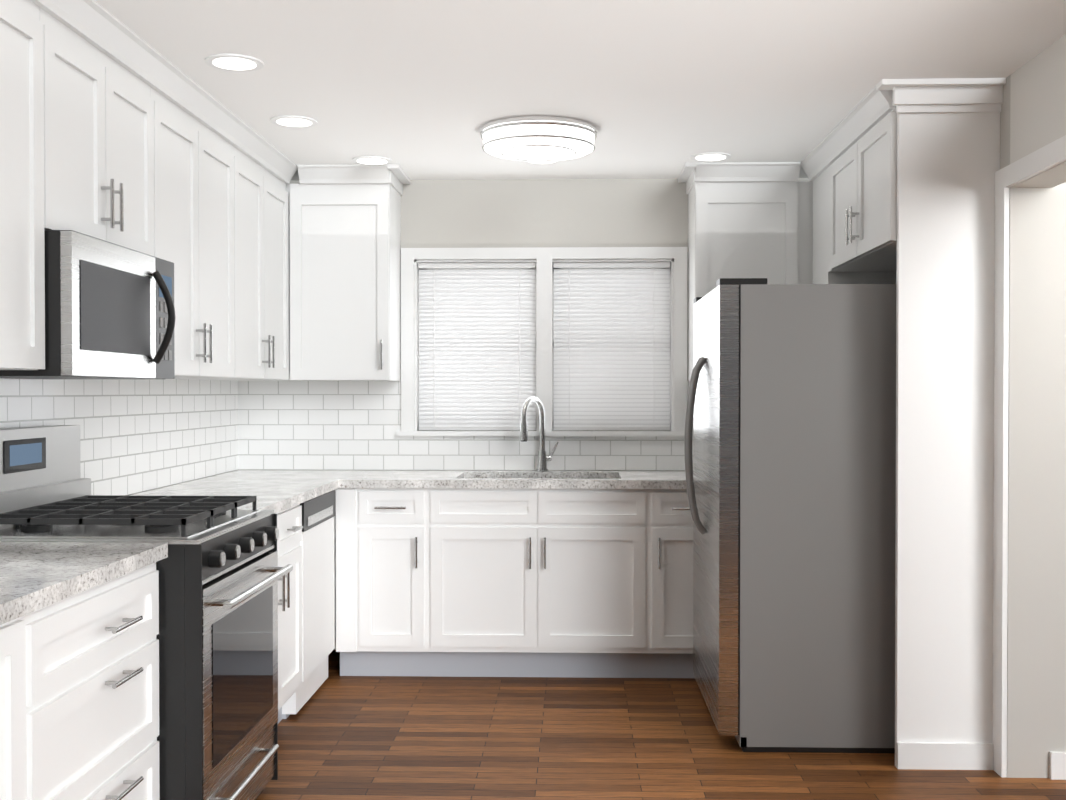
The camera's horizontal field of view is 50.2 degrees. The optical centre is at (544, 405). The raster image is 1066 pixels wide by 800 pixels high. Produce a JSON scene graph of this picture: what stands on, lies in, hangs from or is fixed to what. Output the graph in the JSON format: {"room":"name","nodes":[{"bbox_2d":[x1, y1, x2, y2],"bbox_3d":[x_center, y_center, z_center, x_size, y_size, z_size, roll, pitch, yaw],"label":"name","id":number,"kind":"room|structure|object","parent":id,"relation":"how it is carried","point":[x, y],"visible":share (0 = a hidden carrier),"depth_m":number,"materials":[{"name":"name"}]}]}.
{"room":"kitchen","nodes":[
{"label":"kitchen","id":0,"kind":"room"},
{"bbox_2d":[289,178,808,649],"bbox_3d":[0.764,0.050,5.773,4.933,2.370,0.150,0,1,2],"label":"wall","id":1,"kind":"structure","parent":0,"point":[544,213],"depth_m":5.71,"materials":[{"name":"grey paint"}]},
{"bbox_2d":[224,164,410,380],"bbox_3d":[-1.117,-0.626,5.539,0.884,1.009,0.406,0,1,2],"label":"upper cabinet","id":2,"kind":"object","parent":1,"relation":"attached to","point":[344,245],"visible":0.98,"depth_m":5.39,"materials":[{"name":"white wood"}]},
{"bbox_2d":[238,381,693,470],"bbox_3d":[0.034,0.101,5.716,3.166,0.449,0.006,0,1,2],"label":"wall tile","id":3,"kind":"structure","parent":1,"relation":"attached to","point":[319,425],"depth_m":5.74,"materials":[{"name":"white tile"}]},
{"bbox_2d":[397,247,687,435],"bbox_3d":[0.000,-0.320,5.763,1.470,0.943,0.185,0,1,2],"label":"window","id":4,"kind":"structure","parent":1,"relation":"in","point":[544,258],"depth_m":5.70,"materials":[{"name":"white wood"}]},
{"bbox_2d":[418,262,669,429],"bbox_3d":[-0.001,-0.298,5.750,1.268,0.846,0.031,0,1,2],"label":"window blinds","id":5,"kind":"object","parent":4,"relation":"attached to","point":[477,346],"visible":0.96,"depth_m":5.75,"materials":[{"name":"white plastic"}]},
{"bbox_2d":[678,162,812,380],"bbox_3d":[1.137,-0.626,5.476,0.949,1.009,0.406,0,1,2],"label":"upper cabinet","id":6,"kind":"object","parent":1,"relation":"attached to","point":[750,219],"visible":0.33,"depth_m":5.34,"materials":[{"name":"white wood"}]},
{"bbox_2d":[95,0,1065,180],"bbox_3d":[-0.083,-1.137,1.736,9.000,0.100,11.600,0,1,2],"label":"ceiling","id":7,"kind":"structure","parent":0,"point":[428,89],"depth_m":3.72,"materials":[{"name":"white paint"}]},
{"bbox_2d":[205,53,263,71],"bbox_3d":[-0.999,-1.105,3.673,0.184,0.008,0.184,0,1,2],"label":"recessed light","id":8,"kind":"object","parent":7,"relation":"in","point":[234,62],"visible":1,"depth_m":3.65,"materials":[{"name":"white plastic"}]},
{"bbox_2d":[270,115,317,127],"bbox_3d":[-0.982,-1.115,4.473,0.184,0.008,0.184,0,1,2],"label":"recessed light","id":9,"kind":"object","parent":7,"relation":"in","point":[293,121],"visible":0.96,"depth_m":4.45,"materials":[{"name":"white plastic"}]},
{"bbox_2d":[352,156,391,164],"bbox_3d":[-0.790,-1.124,5.228,0.184,0.008,0.184,0,1,2],"label":"recessed light","id":10,"kind":"object","parent":7,"relation":"in","point":[370,160],"visible":1,"depth_m":5.20,"materials":[{"name":"white plastic"}]},
{"bbox_2d":[480,116,596,160],"bbox_3d":[-0.022,-1.071,4.626,0.476,0.100,0.476,0,1,2],"label":"ceiling light","id":11,"kind":"object","parent":7,"relation":"attached to","point":[538,138],"visible":1,"depth_m":4.47,"materials":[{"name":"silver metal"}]},
{"bbox_2d":[523,160,561,163],"bbox_3d":[-0.011,-1.124,5.206,0.184,0.008,0.184,0,1,2],"label":"recessed light","id":12,"kind":"object","parent":7,"relation":"in","point":[542,162],"visible":0.46,"depth_m":5.25,"materials":[{"name":"white plastic"}]},
{"bbox_2d":[690,152,730,161],"bbox_3d":[0.753,-1.123,5.144,0.184,0.008,0.184,0,1,2],"label":"recessed light","id":13,"kind":"object","parent":7,"relation":"in","point":[711,156],"visible":1,"depth_m":5.12,"materials":[{"name":"white plastic"}]},
{"bbox_2d":[256,650,1065,799],"bbox_3d":[-0.083,1.333,1.765,9.000,0.100,11.600,0,1,2],"label":"floor","id":14,"kind":"structure","parent":0,"point":[437,738],"depth_m":4.09,"materials":[{"name":"brown wood"}]},
{"bbox_2d":[0,609,39,799],"bbox_3d":[-1.346,0.846,1.933,0.629,0.870,0.674,0,1,2],"label":"base cabinet","id":15,"kind":"object","parent":14,"relation":"on","point":[19,637],"depth_m":2.22,"materials":[{"name":"white wood"}]},
{"bbox_2d":[0,542,167,624],"bbox_3d":[-1.325,0.386,2.278,0.642,0.038,1.418,0,1,2],"label":"countertop","id":16,"kind":"structure","parent":15,"relation":"on","point":[34,576],"depth_m":2.59,"materials":[{"name":"stone"}]},
{"bbox_2d":[40,562,159,799],"bbox_3d":[-1.328,0.838,2.595,0.629,0.870,0.790,0,1,2],"label":"base cabinet","id":17,"kind":"object","parent":14,"relation":"on","point":[79,696],"depth_m":2.62,"materials":[{"name":"white wood"}]},
{"bbox_2d":[0,425,292,799],"bbox_3d":[-1.218,0.666,3.370,0.792,1.195,0.754,0,1,2],"label":"range","id":18,"kind":"object","parent":14,"relation":"on","point":[221,572],"visible":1,"depth_m":3.21,"materials":[{"name":"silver metal"}]},
{"bbox_2d":[276,504,303,722],"bbox_3d":[-1.284,0.820,4.147,0.629,0.870,0.775,0,1,2],"label":"base cabinet","id":19,"kind":"object","parent":14,"relation":"on","point":[289,521],"depth_m":4.34,"materials":[{"name":"white wood"}]},
{"bbox_2d":[130,474,343,513],"bbox_3d":[-1.255,0.360,4.429,0.660,0.038,1.358,0,1,2],"label":"countertop","id":20,"kind":"structure","parent":19,"relation":"on","point":[276,492],"depth_m":4.70,"materials":[{"name":"stone"}]},
{"bbox_2d":[282,490,334,718],"bbox_3d":[-1.247,0.814,4.833,0.606,0.866,0.592,0,1,2],"label":"dishwasher","id":21,"kind":"object","parent":14,"relation":"on","point":[318,597],"visible":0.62,"depth_m":4.78,"materials":[{"name":"white"}]},
{"bbox_2d":[334,489,335,646],"bbox_3d":[-1.258,0.804,5.448,0.608,0.870,0.630,0,1,2],"label":"base cabinet","id":22,"kind":"object","parent":14,"relation":"on","point":[335,489],"depth_m":5.24,"materials":[{"name":"white wood"}]},
{"bbox_2d":[223,470,355,473],"bbox_3d":[-1.227,0.349,5.422,0.660,0.038,0.390,0,1,2],"label":"countertop","id":23,"kind":"structure","parent":22,"relation":"on","point":[237,471],"depth_m":5.57,"materials":[{"name":"stone"}]},
{"bbox_2d":[344,470,686,488],"bbox_3d":[0.025,0.349,5.401,3.165,0.038,0.629,0,1,2],"label":"countertop","id":24,"kind":"structure","parent":22,"relation":"on","point":[476,479],"depth_m":5.13,"materials":[{"name":"stone"}]},
{"bbox_2d":[520,396,558,471],"bbox_3d":[-0.023,0.141,5.576,0.184,0.373,0.196,0,1,2],"label":"faucet","id":25,"kind":"object","parent":24,"relation":"on","point":[543,458],"visible":1,"depth_m":5.62,"materials":[{"name":"silver metal"}]},
{"bbox_2d":[336,488,463,676],"bbox_3d":[-0.676,0.804,5.440,0.512,0.870,0.614,0,1,2],"label":"base cabinet","id":26,"kind":"object","parent":14,"relation":"on","point":[394,545],"depth_m":5.14,"materials":[{"name":"white wood"}]},
{"bbox_2d":[452,524,623,677],"bbox_3d":[-0.020,0.930,5.423,0.856,0.620,0.614,0,1,2],"label":"base cabinet","id":27,"kind":"object","parent":14,"relation":"on","point":[473,582],"depth_m":5.12,"materials":[{"name":"white wood"}]},
{"bbox_2d":[620,489,694,677],"bbox_3d":[0.599,0.805,5.404,0.441,0.870,0.614,0,1,2],"label":"base cabinet","id":28,"kind":"object","parent":14,"relation":"on","point":[656,525],"depth_m":5.11,"materials":[{"name":"white wood"}]},
{"bbox_2d":[684,278,895,752],"bbox_3d":[1.043,0.394,4.539,0.950,1.712,0.910,0,1,2],"label":"fridge","id":29,"kind":"object","parent":14,"relation":"on","point":[790,471],"visible":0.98,"depth_m":4.09,"materials":[{"name":"grey metal"}]},
{"bbox_2d":[876,78,1005,769],"bbox_3d":[1.359,0.073,3.918,0.416,2.369,0.078,0,1,2],"label":"panel","id":30,"kind":"object","parent":14,"relation":"on","point":[948,148],"visible":0.92,"depth_m":3.93,"materials":[{"name":"white wood"}]},
{"bbox_2d":[1000,34,1065,777],"bbox_3d":[2.375,0.072,3.967,1.610,2.370,3.370,0,1,2],"label":"wall","id":31,"kind":"structure","parent":0,"point":[1033,113],"depth_m":3.83,"materials":[{"name":"grey paint"}]},
{"bbox_2d":[808,150,895,283],"bbox_3d":[1.426,-0.622,5.150,0.352,1.009,0.329,0,1,2],"label":"upper cabinet","id":32,"kind":"object","parent":31,"relation":"attached to","point":[816,167],"depth_m":5.11,"materials":[{"name":"white wood"}]},
{"bbox_2d":[824,90,896,273],"bbox_3d":[1.400,-0.849,4.423,0.364,0.539,0.952,0,1,2],"label":"upper cabinet","id":33,"kind":"object","parent":31,"relation":"attached to","point":[849,164],"depth_m":4.38,"materials":[{"name":"white wood"}]},
{"bbox_2d":[992,135,1065,776],"bbox_3d":[1.544,0.234,3.392,0.018,2.060,1.069,0,1,2],"label":"door frame","id":34,"kind":"structure","parent":31,"relation":"attached to","point":[1045,158],"depth_m":3.85,"materials":[{"name":"white wood"}]},
{"bbox_2d":[1049,752,1065,779],"bbox_3d":[2.441,1.214,3.816,1.469,0.090,0.014,0,1,2],"label":"baseboard","id":35,"kind":"structure","parent":31,"relation":"attached to","point":[1057,765],"depth_m":3.83,"materials":[{"name":"white wood"}]},
{"bbox_3d":[-1.766,0.109,0.883,0.150,2.370,9.770,0,1,2],"label":"wall","id":36,"kind":"structure","parent":0,"visible":0},
{"bbox_2d":[0,0,47,369],"bbox_3d":[-1.468,-0.591,2.491,0.354,1.009,0.978,0,1,2],"label":"upper cabinet","id":37,"kind":"object","parent":36,"relation":"attached to","point":[23,23],"depth_m":2.82,"materials":[{"name":"white wood"}]},
{"bbox_2d":[48,0,151,255],"bbox_3d":[-1.445,-0.782,3.298,0.354,0.646,0.758,0,1,2],"label":"upper cabinet","id":38,"kind":"object","parent":36,"relation":"attached to","point":[114,130],"depth_m":3.24,"materials":[{"name":"white wood"}]},
{"bbox_2d":[0,230,175,378],"bbox_3d":[-1.378,-0.268,3.304,0.488,0.375,0.750,0,1,2],"label":"microwave","id":39,"kind":"object","parent":38,"relation":"attached to","point":[109,310],"visible":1,"depth_m":3.13,"materials":[{"name":"silver metal"}]},
{"bbox_2d":[0,378,237,494],"bbox_3d":[-1.610,0.125,3.677,0.006,0.449,4.164,0,1,2],"label":"wall tile","id":40,"kind":"structure","parent":36,"relation":"attached to","point":[138,435],"depth_m":4.44,"materials":[{"name":"white tile"}]},
{"bbox_2d":[152,52,243,379],"bbox_3d":[-1.422,-0.610,4.111,0.354,1.009,0.978,0,1,2],"label":"upper cabinet","id":41,"kind":"object","parent":36,"relation":"attached to","point":[198,148],"depth_m":4.11,"materials":[{"name":"white wood"}]},
{"bbox_2d":[244,128,291,379],"bbox_3d":[-1.399,-0.620,4.937,0.354,1.009,0.912,0,1,2],"label":"upper cabinet","id":42,"kind":"object","parent":36,"relation":"attached to","point":[267,174],"depth_m":4.97,"materials":[{"name":"white wood"}]}
]}

